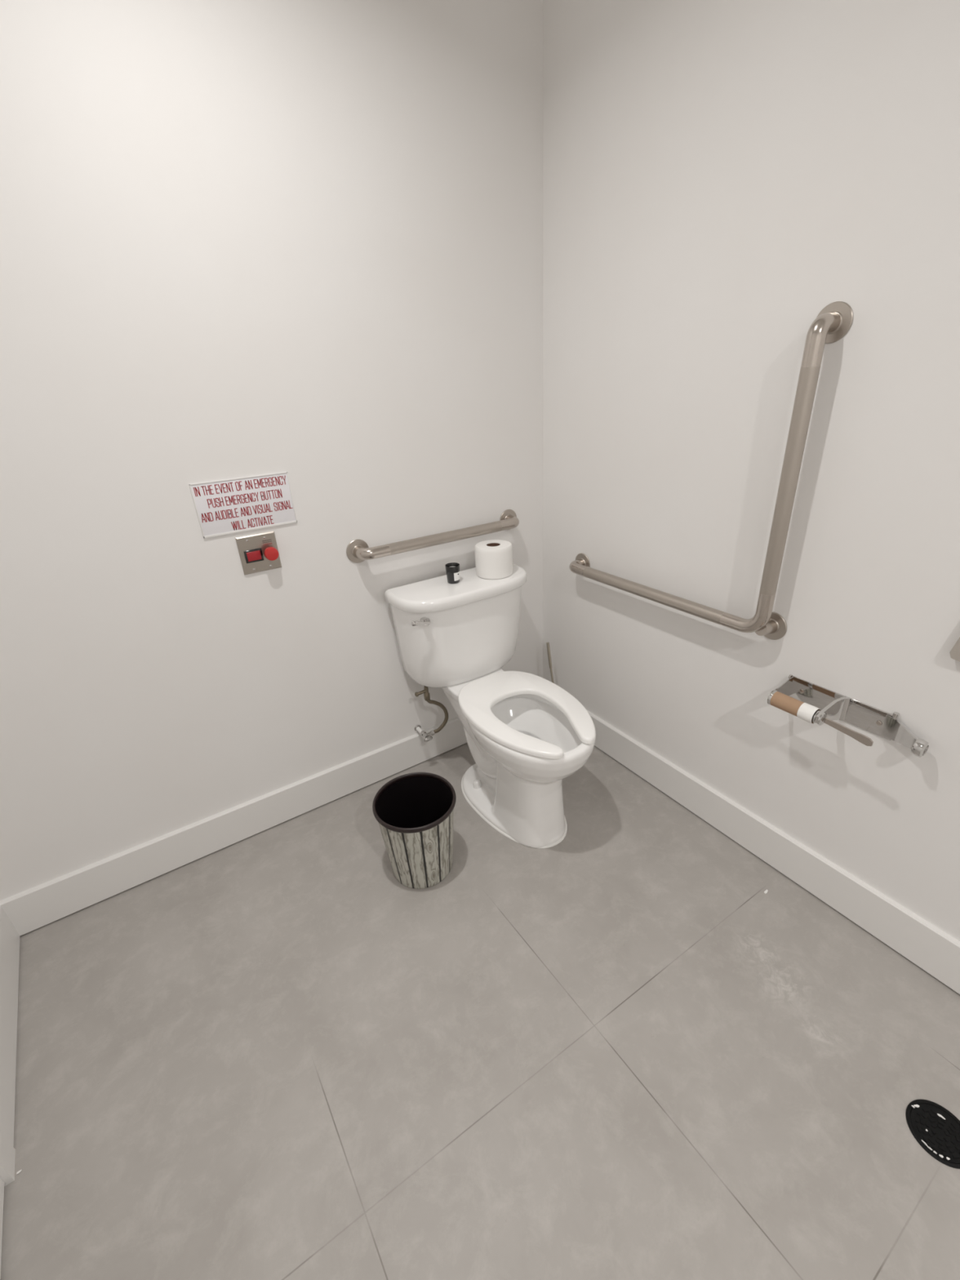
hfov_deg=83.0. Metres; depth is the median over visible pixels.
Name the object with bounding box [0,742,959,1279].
floor
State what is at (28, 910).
baseboard
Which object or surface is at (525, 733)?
toilet
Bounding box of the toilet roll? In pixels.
[475,539,512,579]
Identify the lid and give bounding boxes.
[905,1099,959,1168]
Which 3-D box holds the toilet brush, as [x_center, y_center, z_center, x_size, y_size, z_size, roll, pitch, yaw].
[0.329,0.221,2.295,0.088,0.423,0.115,-2,26,1]
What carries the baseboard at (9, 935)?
attached to the wall
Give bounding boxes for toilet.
[384,563,595,848]
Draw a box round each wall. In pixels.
[0,0,542,900]
[542,0,959,941]
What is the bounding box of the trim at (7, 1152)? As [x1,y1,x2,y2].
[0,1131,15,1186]
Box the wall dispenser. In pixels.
[949,637,959,661]
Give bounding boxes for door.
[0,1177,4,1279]
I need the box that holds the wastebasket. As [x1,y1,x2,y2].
[372,772,456,888]
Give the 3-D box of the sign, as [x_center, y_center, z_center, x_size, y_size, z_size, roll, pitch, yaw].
[-0.671,-0.390,1.559,0.264,0.148,0.004,-18,29,-29]
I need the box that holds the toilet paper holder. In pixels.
[767,674,928,757]
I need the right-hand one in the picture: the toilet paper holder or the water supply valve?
the toilet paper holder
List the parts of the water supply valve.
valve handle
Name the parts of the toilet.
flush lever, tank, tank lid, bowl, seat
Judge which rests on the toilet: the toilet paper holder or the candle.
the candle
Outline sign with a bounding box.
[189,471,297,537]
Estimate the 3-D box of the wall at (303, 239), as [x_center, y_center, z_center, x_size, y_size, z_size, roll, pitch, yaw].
[-0.750,-0.552,1.512,2.520,2.600,0.120,-18,29,-29]
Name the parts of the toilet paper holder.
plate, arm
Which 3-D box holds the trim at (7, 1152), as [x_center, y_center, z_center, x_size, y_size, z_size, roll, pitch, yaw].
[-0.745,0.270,0.316,0.016,2.150,0.996,-20,30,-32]
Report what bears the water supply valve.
attached to the wall at (303, 239)
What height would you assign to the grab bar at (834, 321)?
0.798 m
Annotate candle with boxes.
[444,562,459,583]
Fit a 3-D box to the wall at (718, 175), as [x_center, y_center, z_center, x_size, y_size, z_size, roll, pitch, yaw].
[1.273,-0.258,0.663,0.120,2.600,3.600,-18,29,-29]
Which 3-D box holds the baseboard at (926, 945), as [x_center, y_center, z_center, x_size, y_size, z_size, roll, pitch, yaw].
[1.282,0.868,1.154,0.015,0.136,3.585,-18,29,-29]
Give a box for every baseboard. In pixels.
[0,716,466,936]
[0,905,19,1146]
[586,709,959,994]
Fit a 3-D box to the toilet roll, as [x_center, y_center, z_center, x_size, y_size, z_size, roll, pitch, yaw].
[0.050,-0.290,1.951,0.134,0.109,0.134,-18,29,-29]
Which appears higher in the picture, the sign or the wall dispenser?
the sign
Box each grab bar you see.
[346,509,519,563]
[568,301,853,639]
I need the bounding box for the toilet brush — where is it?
[546,642,554,683]
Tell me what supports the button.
attached to the wall at (303, 239)
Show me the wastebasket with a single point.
(414, 812)
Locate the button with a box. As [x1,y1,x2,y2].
[235,530,281,574]
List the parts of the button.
indicator frame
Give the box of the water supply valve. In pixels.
[413,686,448,742]

